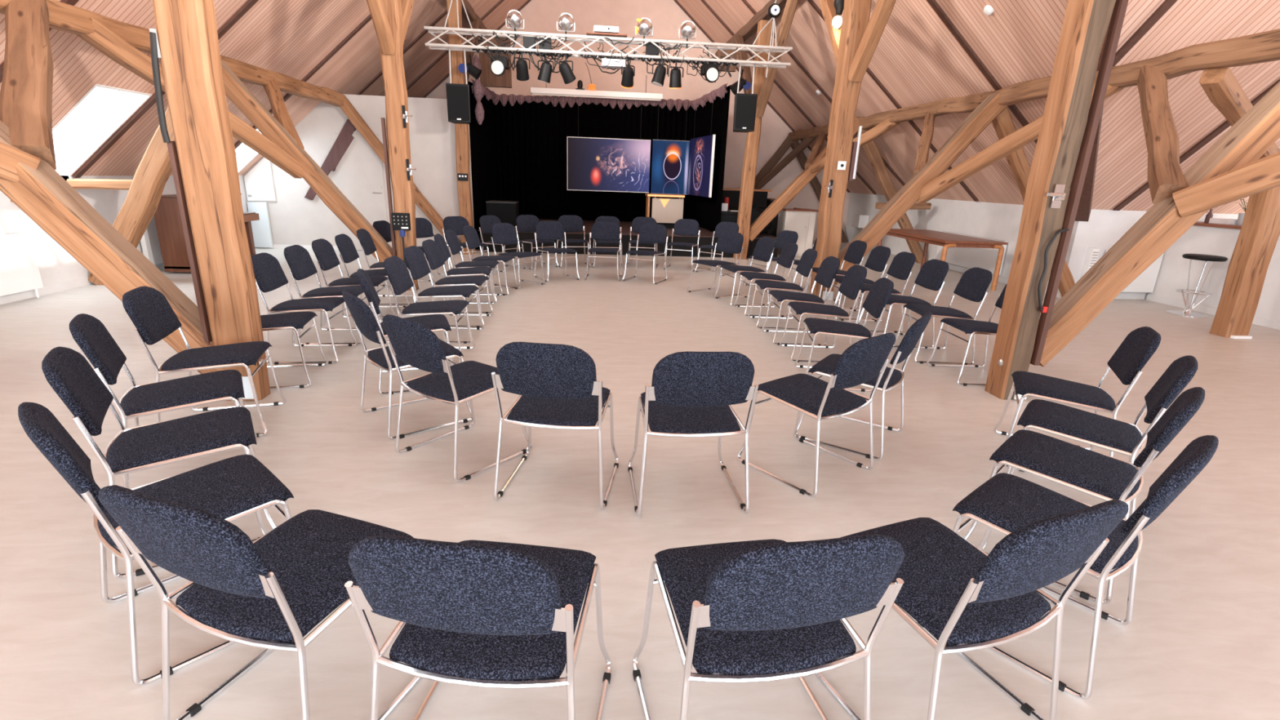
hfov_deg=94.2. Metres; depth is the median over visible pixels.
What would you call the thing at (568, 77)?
spotlight
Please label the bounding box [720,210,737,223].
flight case
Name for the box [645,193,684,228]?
lectern
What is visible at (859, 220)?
wall box
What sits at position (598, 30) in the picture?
projector
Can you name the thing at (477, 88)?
cloth
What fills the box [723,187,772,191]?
countertop
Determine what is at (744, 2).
trim
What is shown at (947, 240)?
wooden table
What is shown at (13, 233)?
grille
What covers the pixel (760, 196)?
countertop
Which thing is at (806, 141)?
brace
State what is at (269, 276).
chair
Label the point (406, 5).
brace
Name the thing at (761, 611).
chair
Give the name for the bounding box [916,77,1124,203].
brace
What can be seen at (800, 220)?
base cabinet
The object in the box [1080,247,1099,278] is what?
convector
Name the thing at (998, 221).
wall
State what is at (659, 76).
spotlight
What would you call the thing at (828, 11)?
brace
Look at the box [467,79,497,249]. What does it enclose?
stage curtain
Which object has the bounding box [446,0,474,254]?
timber post
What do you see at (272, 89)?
brace
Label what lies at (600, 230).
chair
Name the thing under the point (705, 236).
stage
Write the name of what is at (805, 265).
chair
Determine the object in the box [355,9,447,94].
trim
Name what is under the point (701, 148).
print
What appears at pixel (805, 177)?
strut
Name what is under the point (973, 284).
chair
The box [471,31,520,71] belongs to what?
cable bundle
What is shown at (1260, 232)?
timber post
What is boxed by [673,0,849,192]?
trim
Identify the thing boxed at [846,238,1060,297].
baseboard
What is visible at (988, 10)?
smoke detector
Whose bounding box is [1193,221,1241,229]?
countertop
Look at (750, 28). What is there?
beam
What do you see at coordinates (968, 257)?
radiator
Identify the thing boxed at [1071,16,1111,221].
trim
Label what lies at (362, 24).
trim
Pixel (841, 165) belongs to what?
light switch
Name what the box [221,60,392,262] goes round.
strut
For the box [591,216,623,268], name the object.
chair
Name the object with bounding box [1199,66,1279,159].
strut
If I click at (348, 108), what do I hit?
strut
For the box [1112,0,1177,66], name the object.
trim
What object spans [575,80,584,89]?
dome
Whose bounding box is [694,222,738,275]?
chair
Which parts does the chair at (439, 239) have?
backrest, sled leg, seat, sled leg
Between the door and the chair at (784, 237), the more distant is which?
the door
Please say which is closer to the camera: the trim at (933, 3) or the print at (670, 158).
the trim at (933, 3)
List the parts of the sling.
chain, chain, chain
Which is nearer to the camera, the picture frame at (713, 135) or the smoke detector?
the smoke detector
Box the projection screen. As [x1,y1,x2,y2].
[530,75,662,101]
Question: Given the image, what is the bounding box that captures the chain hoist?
[750,0,781,77]
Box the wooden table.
[877,228,1008,290]
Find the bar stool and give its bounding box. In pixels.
[1165,253,1227,317]
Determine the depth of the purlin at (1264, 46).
5.49 m
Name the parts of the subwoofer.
cabinet lid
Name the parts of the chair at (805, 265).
sled leg, seat, sled leg, backrest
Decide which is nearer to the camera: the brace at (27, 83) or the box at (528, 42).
the brace at (27, 83)
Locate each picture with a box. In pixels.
[567,101,650,192]
[650,109,689,194]
[687,97,715,197]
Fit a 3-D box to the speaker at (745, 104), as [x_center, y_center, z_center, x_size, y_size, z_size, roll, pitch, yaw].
[1.700,-4.252,9.672,0.347,1.015,0.365,1,17,-3]
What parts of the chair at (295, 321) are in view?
sled leg, seat, sled leg, rail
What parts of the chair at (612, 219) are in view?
sled leg, seat, backrest, rail, sled leg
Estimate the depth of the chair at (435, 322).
4.06 m
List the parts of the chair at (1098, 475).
rail, sled leg, seat, sled leg, rail, backrest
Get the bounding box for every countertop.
[722,187,772,210]
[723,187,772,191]
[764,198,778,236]
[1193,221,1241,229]
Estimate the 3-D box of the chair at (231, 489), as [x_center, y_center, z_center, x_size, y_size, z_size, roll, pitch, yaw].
[-1.477,0.469,1.912,0.520,0.798,0.583,17,22,39]
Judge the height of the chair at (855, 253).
0.798 m
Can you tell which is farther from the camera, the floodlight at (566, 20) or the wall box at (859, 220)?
the wall box at (859, 220)
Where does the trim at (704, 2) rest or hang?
attached to the wall at (998, 221)
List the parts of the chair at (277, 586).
bracket plate, backrest, sled leg, rail, bracket plate, seat, sled leg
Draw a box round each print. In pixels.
[567,137,650,191]
[650,139,689,194]
[687,134,712,197]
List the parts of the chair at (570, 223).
sled leg, backrest, seat, rail, sled leg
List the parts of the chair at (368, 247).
backrest, sled leg, seat, sled leg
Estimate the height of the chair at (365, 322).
0.798 m
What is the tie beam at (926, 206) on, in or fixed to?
attached to the strut at (877, 164)
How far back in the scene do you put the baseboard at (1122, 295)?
8.64 m
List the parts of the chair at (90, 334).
backrest, rail, sled leg, seat, sled leg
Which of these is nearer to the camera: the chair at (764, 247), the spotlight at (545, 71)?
the chair at (764, 247)
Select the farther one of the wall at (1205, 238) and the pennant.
the pennant
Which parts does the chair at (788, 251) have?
sled leg, seat, sled leg, backrest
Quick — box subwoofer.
[485,200,519,226]
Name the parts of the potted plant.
pot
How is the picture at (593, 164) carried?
hanging from the ceiling
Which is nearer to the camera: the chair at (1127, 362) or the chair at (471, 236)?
the chair at (1127, 362)
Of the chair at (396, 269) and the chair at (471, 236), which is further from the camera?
the chair at (471, 236)
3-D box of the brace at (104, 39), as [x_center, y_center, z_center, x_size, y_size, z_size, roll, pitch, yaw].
[-4.281,-2.487,5.894,0.168,1.302,2.075,8,18,18]
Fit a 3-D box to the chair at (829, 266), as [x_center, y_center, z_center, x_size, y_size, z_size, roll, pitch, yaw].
[1.540,-0.589,5.691,0.583,0.798,0.520,2,17,-1]
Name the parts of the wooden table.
leg, leg, leg, leg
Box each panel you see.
[244,157,275,200]
[247,201,273,247]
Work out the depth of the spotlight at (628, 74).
9.25 m
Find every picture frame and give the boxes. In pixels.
[567,136,649,192]
[708,134,715,197]
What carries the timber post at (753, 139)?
on the floor
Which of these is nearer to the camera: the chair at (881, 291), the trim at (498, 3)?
the chair at (881, 291)
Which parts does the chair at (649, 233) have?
sled leg, rail, seat, backrest, sled leg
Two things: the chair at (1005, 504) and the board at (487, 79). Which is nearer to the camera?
the chair at (1005, 504)
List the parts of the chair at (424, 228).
backrest, sled leg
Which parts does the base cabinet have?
cabinet door, cabinet door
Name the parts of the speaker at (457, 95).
chain, chain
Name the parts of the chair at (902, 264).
sled leg, seat, sled leg, backrest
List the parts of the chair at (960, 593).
sled leg, seat, bracket plate, rail, sled leg, backrest, bracket plate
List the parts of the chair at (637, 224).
sled leg, seat, backrest, sled leg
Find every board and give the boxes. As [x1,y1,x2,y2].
[478,29,511,88]
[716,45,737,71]
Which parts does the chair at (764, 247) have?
sled leg, seat, sled leg, backrest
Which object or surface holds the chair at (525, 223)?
on the floor
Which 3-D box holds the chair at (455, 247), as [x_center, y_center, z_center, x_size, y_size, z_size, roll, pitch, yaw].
[-1.945,-1.107,6.960,0.583,0.798,0.520,1,17,-5]
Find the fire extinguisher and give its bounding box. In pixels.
[724,197,728,210]
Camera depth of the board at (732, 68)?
11.93 m
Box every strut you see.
[0,120,229,373]
[88,106,175,284]
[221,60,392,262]
[338,97,461,243]
[749,117,859,241]
[754,133,793,185]
[791,140,848,242]
[834,92,1007,284]
[857,128,927,263]
[991,106,1075,297]
[1038,81,1279,366]
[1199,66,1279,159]
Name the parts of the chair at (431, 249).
backrest, sled leg, seat, sled leg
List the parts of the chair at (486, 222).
backrest, sled leg, seat, sled leg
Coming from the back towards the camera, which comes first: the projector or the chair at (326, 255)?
the projector
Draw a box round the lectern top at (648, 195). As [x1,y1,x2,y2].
[647,194,684,197]
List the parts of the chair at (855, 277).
rail, sled leg, seat, sled leg, backrest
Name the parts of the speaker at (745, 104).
chain, chain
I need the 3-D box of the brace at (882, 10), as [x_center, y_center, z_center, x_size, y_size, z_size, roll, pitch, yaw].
[2.596,-3.858,6.138,0.162,1.645,1.435,1,17,-5]
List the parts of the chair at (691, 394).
sled leg, bracket plate, seat, rail, backrest, sled leg, bracket plate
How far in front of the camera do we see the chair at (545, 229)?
8.60 m
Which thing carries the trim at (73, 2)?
attached to the wall at (55, 264)
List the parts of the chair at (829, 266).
sled leg, seat, sled leg, backrest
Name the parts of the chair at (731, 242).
sled leg, rail, seat, sled leg, backrest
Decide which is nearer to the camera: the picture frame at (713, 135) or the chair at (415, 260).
the chair at (415, 260)
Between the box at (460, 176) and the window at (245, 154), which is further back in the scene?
the box at (460, 176)
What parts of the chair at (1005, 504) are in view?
rail, seat, sled leg, sled leg, rail, backrest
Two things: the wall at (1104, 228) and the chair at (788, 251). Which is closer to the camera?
the chair at (788, 251)
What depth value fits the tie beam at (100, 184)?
6.79 m
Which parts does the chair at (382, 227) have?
backrest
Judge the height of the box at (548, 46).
0.160 m
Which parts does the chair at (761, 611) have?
sled leg, bracket plate, seat, rail, backrest, sled leg, bracket plate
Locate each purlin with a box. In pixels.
[0,0,346,106]
[788,28,1279,140]
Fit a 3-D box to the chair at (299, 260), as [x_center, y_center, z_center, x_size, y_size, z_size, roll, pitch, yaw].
[-2.683,-0.583,5.176,0.583,0.798,0.520,0,17,-8]
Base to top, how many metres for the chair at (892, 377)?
0.798 m
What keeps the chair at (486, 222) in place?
on the floor
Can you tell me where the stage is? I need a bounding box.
[478,218,777,257]
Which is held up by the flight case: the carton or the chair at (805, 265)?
the carton
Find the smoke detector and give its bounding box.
[983,4,993,15]
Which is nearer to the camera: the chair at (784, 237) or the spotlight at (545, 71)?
the chair at (784, 237)
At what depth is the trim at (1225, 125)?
7.11 m
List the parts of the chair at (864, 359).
rail, sled leg, seat, bracket plate, sled leg, rail, backrest, bracket plate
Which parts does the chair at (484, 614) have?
bracket plate, sled leg, backrest, rail, seat, bracket plate, sled leg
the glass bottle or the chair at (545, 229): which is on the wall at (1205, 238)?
the glass bottle
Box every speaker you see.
[445,47,470,124]
[733,63,757,132]
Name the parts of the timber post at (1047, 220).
foot plate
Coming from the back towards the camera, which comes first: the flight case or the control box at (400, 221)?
the flight case
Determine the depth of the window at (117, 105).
6.68 m
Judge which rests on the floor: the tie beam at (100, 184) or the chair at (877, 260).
the chair at (877, 260)
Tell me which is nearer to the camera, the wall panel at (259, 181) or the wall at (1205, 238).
the wall at (1205, 238)
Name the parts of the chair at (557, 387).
bracket plate, sled leg, backrest, rail, seat, bracket plate, sled leg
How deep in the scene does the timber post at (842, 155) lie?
7.22 m
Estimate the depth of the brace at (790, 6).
9.69 m
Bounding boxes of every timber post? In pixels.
[149,0,270,400]
[379,0,419,290]
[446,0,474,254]
[733,19,772,259]
[809,0,871,299]
[984,0,1128,399]
[1209,186,1279,338]
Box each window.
[10,84,151,201]
[235,128,260,172]
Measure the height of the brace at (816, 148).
0.897 m
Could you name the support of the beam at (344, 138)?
attached to the wall at (295, 219)
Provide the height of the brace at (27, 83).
1.255 m
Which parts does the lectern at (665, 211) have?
panel, panel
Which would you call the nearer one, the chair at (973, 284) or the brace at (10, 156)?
the brace at (10, 156)
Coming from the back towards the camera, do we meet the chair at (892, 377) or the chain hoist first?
the chain hoist
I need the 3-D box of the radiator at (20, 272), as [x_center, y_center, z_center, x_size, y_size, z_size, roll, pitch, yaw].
[-6.351,-0.779,5.575,0.100,0.684,1.550,0,17,-5]
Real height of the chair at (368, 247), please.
0.798 m
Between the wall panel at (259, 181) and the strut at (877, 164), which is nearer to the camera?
the wall panel at (259, 181)
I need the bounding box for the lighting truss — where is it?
[423,26,792,68]
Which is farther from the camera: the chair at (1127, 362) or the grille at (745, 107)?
the grille at (745, 107)
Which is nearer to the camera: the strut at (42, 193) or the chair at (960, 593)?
the chair at (960, 593)
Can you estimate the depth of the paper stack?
7.80 m
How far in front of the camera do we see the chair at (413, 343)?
2.91 m
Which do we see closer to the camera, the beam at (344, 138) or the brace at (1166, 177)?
the brace at (1166, 177)
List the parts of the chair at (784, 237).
sled leg, seat, sled leg, backrest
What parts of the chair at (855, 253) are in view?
sled leg, seat, sled leg, backrest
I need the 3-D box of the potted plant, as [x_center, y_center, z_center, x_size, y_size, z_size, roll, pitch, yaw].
[7.800,-1.911,7.612,0.289,0.371,0.348,0,17,-5]
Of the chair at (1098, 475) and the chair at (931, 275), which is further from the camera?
the chair at (931, 275)
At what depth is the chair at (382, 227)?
7.68 m
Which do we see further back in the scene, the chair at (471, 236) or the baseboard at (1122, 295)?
the baseboard at (1122, 295)
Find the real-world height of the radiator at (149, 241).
0.714 m
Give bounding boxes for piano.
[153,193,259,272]
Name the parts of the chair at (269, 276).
backrest, sled leg, seat, sled leg, rail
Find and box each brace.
[0,0,56,169]
[0,142,39,182]
[75,17,303,178]
[262,78,304,150]
[366,0,395,54]
[400,0,414,43]
[465,18,479,80]
[734,34,751,93]
[754,136,817,189]
[755,0,798,116]
[804,131,827,168]
[808,118,899,173]
[818,0,841,62]
[848,0,896,81]
[912,111,935,176]
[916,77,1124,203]
[1136,65,1187,204]
[1172,151,1279,217]
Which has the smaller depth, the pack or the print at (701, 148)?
the pack
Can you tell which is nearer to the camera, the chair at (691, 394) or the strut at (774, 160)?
the chair at (691, 394)
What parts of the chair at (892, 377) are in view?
sled leg, seat, sled leg, rail, backrest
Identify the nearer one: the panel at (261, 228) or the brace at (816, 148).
the panel at (261, 228)
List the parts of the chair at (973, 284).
rail, sled leg, seat, sled leg, backrest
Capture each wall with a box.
[0,174,248,285]
[243,93,475,253]
[426,0,849,240]
[844,192,1023,278]
[1046,208,1238,299]
[1146,221,1279,329]
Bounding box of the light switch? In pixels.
[836,160,846,169]
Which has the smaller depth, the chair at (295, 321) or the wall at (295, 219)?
the chair at (295, 321)
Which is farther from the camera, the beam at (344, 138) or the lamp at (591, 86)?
the lamp at (591, 86)
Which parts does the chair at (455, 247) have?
backrest, sled leg, seat, sled leg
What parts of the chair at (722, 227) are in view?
sled leg, seat, backrest, sled leg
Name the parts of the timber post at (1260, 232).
foot plate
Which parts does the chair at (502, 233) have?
backrest, sled leg, seat, rail, sled leg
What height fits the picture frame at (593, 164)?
1.096 m
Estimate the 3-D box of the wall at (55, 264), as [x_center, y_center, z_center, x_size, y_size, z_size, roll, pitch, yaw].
[-6.509,-0.831,4.783,0.300,1.240,20.300,0,17,-5]
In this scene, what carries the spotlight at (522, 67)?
hanging from the lighting truss
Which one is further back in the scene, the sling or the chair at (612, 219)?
the chair at (612, 219)
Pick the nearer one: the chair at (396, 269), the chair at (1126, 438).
the chair at (1126, 438)
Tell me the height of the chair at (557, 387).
0.798 m
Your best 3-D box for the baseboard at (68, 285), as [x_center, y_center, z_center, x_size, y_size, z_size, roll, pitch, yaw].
[-6.193,0.343,2.969,0.015,0.090,16.100,0,17,-5]
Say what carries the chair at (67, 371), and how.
on the floor
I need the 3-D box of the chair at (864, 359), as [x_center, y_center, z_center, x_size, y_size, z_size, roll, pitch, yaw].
[0.917,0.198,3.069,0.519,0.798,0.583,-11,22,-37]
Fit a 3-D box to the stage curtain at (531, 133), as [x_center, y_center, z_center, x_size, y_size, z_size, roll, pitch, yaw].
[-1.006,-4.639,13.786,4.710,2.760,0.168,0,17,-5]
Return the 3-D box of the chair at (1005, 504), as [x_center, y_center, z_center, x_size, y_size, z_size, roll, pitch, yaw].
[1.400,0.552,1.981,0.520,0.798,0.583,-12,22,-39]
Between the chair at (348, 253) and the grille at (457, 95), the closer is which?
the chair at (348, 253)
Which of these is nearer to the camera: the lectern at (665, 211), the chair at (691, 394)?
the chair at (691, 394)
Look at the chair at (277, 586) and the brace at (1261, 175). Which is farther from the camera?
the brace at (1261, 175)
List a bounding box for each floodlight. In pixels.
[505,9,524,39]
[556,12,575,41]
[635,17,653,45]
[678,20,696,48]
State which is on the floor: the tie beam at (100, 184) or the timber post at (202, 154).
the timber post at (202, 154)
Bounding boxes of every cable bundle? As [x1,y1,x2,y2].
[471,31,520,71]
[524,35,572,73]
[580,36,636,74]
[637,41,684,74]
[681,44,738,82]
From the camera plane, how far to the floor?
2.82 m
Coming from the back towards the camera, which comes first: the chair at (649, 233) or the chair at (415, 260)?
the chair at (649, 233)
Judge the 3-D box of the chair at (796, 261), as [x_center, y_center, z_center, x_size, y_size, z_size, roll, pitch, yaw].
[2.307,-1.310,8.116,0.583,0.798,0.520,-5,18,-21]
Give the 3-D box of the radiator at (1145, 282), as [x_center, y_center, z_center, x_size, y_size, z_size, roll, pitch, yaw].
[6.953,-1.202,8.469,0.820,0.704,0.080,0,17,-5]
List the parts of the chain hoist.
chain, chain, chain, plate, chain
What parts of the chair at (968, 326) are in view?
rail, sled leg, seat, sled leg, backrest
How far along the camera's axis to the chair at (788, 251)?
6.71 m
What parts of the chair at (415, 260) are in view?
backrest, sled leg, seat, sled leg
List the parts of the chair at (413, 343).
bracket plate, backrest, rail, sled leg, bracket plate, seat, sled leg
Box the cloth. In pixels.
[471,54,484,124]
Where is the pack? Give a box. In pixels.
[601,56,625,69]
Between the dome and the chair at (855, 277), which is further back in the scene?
the dome
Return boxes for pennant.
[659,198,669,207]
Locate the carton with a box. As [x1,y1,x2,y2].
[721,203,728,211]
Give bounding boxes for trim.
[0,0,79,83]
[71,0,258,177]
[234,13,371,149]
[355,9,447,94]
[406,0,504,90]
[422,0,531,97]
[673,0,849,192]
[700,0,875,194]
[742,0,905,186]
[807,0,978,201]
[926,0,1071,188]
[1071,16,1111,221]
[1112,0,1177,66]
[1112,79,1279,210]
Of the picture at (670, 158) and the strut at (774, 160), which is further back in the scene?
the strut at (774, 160)
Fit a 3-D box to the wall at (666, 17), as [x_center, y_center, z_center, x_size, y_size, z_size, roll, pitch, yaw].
[-0.819,-6.458,14.365,12.700,6.726,0.300,0,17,-5]
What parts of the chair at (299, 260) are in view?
backrest, sled leg, seat, sled leg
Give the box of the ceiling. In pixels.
[0,0,1279,213]
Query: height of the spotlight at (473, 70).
0.348 m
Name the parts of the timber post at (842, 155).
foot plate, clamp plate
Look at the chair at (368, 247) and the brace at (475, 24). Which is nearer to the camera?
the chair at (368, 247)
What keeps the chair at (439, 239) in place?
on the floor
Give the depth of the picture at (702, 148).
12.16 m
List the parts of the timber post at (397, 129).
clamp plate, clamp plate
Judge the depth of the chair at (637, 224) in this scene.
10.17 m
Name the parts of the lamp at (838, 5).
bulb, lamp shade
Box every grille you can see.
[0,231,22,235]
[446,84,469,120]
[734,95,756,129]
[942,231,1006,241]
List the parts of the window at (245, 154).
frame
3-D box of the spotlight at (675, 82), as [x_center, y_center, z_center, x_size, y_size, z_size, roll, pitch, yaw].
[0.562,-4.507,9.369,0.207,0.457,0.222,15,22,37]
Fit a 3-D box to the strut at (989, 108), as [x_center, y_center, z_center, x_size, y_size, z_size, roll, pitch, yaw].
[3.495,-2.171,7.628,2.075,2.441,0.236,0,17,-5]
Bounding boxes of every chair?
[17,401,293,685]
[41,346,276,578]
[69,313,257,479]
[97,484,421,719]
[122,285,286,437]
[250,252,357,364]
[260,311,328,389]
[284,244,373,344]
[311,238,395,328]
[334,233,409,318]
[342,290,471,439]
[344,534,611,719]
[356,228,421,305]
[356,268,453,395]
[373,220,430,286]
[382,314,532,482]
[383,256,475,366]
[403,245,484,343]
[415,217,450,276]
[422,239,493,327]
[434,233,495,313]
[442,216,493,272]
[444,229,502,303]
[462,225,518,295]
[479,215,527,271]
[490,222,546,289]
[491,342,618,511]
[515,214,559,269]
[533,220,580,282]
[555,214,591,267]
[584,221,621,280]
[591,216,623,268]
[622,223,667,284]
[626,217,657,268]
[627,351,758,516]
[631,533,904,719]
[662,218,700,271]
[686,231,743,298]
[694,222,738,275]
[714,236,775,306]
[733,242,798,316]
[737,333,895,497]
[742,230,798,291]
[748,248,817,329]
[761,256,839,346]
[779,264,866,362]
[782,237,817,288]
[794,277,893,391]
[795,311,932,460]
[804,240,866,309]
[814,499,1128,719]
[823,245,890,319]
[837,251,915,333]
[862,258,948,348]
[893,266,992,364]
[926,284,1007,386]
[952,435,1218,699]
[963,386,1204,604]
[993,326,1160,466]
[1005,355,1198,519]
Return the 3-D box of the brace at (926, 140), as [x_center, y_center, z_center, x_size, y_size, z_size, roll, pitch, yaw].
[3.958,-3.020,8.249,0.156,1.024,1.778,10,19,23]
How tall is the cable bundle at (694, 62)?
0.542 m
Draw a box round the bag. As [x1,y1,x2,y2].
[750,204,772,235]
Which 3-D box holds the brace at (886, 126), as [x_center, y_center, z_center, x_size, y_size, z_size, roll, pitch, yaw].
[3.730,-3.774,10.510,0.169,0.951,1.573,-13,23,-40]
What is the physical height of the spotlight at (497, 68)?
0.404 m
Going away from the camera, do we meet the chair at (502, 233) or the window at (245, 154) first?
the chair at (502, 233)
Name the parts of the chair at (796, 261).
seat, backrest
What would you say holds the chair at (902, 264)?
on the floor
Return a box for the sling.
[443,0,473,33]
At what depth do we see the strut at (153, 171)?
6.84 m
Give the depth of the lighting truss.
9.18 m
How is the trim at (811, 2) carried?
attached to the wall at (998, 221)
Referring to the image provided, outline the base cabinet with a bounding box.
[776,207,818,256]
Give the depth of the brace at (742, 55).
11.42 m
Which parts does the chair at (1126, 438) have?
seat, sled leg, sled leg, rail, backrest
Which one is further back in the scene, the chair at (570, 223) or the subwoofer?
the subwoofer
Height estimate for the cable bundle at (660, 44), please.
0.465 m
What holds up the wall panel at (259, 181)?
attached to the wall at (295, 219)
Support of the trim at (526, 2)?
attached to the wall at (666, 17)
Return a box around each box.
[391,212,410,260]
[457,173,468,181]
[523,35,535,48]
[538,36,551,49]
[645,41,658,55]
[851,213,869,227]
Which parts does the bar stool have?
leg, leg, leg, seat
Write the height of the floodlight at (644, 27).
0.400 m
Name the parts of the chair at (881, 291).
rail, sled leg, seat, sled leg, backrest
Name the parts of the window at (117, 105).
frame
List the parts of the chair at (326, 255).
backrest, sled leg, seat, sled leg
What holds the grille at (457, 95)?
attached to the speaker at (457, 95)
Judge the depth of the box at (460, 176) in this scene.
10.32 m
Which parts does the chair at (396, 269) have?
backrest, sled leg, seat, sled leg, rail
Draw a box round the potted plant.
[1236,199,1245,225]
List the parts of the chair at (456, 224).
sled leg, backrest, seat, rail, sled leg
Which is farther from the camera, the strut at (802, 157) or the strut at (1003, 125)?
the strut at (802, 157)
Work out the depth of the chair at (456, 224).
8.80 m
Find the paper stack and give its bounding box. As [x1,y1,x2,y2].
[1208,217,1237,224]
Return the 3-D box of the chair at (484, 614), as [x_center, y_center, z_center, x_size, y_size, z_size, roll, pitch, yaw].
[-0.358,0.641,1.488,0.519,0.798,0.583,4,17,5]
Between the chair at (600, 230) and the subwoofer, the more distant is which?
the subwoofer
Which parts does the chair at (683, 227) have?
sled leg, rail, seat, backrest, sled leg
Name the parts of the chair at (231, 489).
backrest, rail, sled leg, sled leg, seat, rail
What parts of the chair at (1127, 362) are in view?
rail, sled leg, seat, sled leg, rail, backrest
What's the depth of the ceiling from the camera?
7.62 m
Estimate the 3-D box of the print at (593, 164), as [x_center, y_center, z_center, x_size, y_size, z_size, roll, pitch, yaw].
[-0.673,-4.228,12.919,1.780,1.070,0.024,0,17,-5]
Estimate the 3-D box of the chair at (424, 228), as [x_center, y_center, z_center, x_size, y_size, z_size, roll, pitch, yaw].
[-2.969,-1.536,8.227,0.520,0.798,0.583,-13,23,-40]
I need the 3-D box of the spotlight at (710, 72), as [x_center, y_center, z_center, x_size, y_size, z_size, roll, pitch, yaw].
[1.099,-4.565,9.427,0.248,0.344,0.304,-2,18,-13]
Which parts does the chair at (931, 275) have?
sled leg, seat, sled leg, backrest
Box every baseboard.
[0,262,164,304]
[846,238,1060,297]
[1060,293,1145,299]
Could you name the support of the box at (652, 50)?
in the lighting truss
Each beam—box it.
[66,178,133,189]
[304,119,355,199]
[461,0,487,29]
[715,0,786,56]
[875,202,931,209]
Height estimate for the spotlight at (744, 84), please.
0.385 m
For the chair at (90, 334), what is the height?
0.798 m
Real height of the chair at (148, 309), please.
0.798 m
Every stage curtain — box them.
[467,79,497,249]
[493,93,696,222]
[688,83,730,231]
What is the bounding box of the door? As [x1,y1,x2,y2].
[331,129,391,249]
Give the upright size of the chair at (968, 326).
0.798 m
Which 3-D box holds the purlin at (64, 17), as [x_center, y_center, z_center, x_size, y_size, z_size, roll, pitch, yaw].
[-4.611,-2.890,5.230,0.209,0.231,10.050,0,17,-5]
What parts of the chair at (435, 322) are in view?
backrest, sled leg, sled leg, seat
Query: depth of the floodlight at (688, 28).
9.11 m
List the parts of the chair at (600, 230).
sled leg, rail, seat, backrest, sled leg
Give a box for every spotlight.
[457,54,481,79]
[489,49,509,75]
[513,50,529,80]
[537,52,554,83]
[559,53,575,84]
[621,56,635,88]
[651,58,667,86]
[667,59,684,88]
[700,61,719,82]
[729,69,751,95]
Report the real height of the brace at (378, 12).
1.604 m
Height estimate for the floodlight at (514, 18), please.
0.400 m
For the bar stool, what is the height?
0.757 m
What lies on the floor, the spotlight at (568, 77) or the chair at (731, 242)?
the chair at (731, 242)
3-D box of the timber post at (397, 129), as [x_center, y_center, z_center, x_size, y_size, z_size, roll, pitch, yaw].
[-2.788,-2.866,6.875,0.362,4.150,0.254,1,17,-5]
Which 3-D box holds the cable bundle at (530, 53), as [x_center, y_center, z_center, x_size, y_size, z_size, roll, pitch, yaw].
[-1.413,-4.722,9.209,0.726,0.535,0.419,0,17,-5]
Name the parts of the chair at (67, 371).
backrest, rail, sled leg, seat, sled leg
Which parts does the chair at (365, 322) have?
backrest, rail, sled leg, seat, sled leg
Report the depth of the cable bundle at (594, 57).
9.23 m
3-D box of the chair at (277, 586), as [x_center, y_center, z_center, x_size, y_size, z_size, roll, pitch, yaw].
[-0.938,0.588,1.590,0.520,0.798,0.583,8,18,18]
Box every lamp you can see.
[585,62,595,90]
[831,0,844,29]
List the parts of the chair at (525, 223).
sled leg, backrest, seat, sled leg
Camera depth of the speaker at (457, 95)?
9.17 m
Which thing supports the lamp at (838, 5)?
attached to the brace at (828, 11)
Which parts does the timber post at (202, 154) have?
foot plate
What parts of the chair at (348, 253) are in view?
backrest, seat, sled leg, sled leg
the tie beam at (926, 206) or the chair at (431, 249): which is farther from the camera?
the tie beam at (926, 206)
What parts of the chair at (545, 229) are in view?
sled leg, backrest, seat, rail, sled leg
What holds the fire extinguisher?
on the stage
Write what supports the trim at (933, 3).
attached to the ceiling
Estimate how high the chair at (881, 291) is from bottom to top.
0.798 m
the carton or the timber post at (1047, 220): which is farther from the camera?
the carton
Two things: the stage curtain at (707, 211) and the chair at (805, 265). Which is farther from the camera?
the stage curtain at (707, 211)
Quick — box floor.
[0,240,1279,719]
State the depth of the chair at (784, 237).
8.42 m
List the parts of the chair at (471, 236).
backrest, sled leg, seat, sled leg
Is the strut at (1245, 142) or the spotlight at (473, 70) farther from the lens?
the spotlight at (473, 70)
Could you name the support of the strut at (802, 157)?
on the floor
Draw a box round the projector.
[586,25,627,37]
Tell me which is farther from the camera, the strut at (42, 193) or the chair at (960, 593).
the strut at (42, 193)
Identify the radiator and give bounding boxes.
[0,231,43,297]
[140,216,163,264]
[935,231,1007,275]
[1105,249,1164,292]
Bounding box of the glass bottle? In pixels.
[1204,208,1213,222]
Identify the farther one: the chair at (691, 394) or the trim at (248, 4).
the trim at (248, 4)
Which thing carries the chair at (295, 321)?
on the floor
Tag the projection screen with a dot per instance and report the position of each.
(534, 91)
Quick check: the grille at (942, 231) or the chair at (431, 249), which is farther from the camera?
the grille at (942, 231)
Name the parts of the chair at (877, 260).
sled leg, seat, sled leg, backrest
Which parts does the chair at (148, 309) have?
backrest, rail, sled leg, seat, sled leg, rail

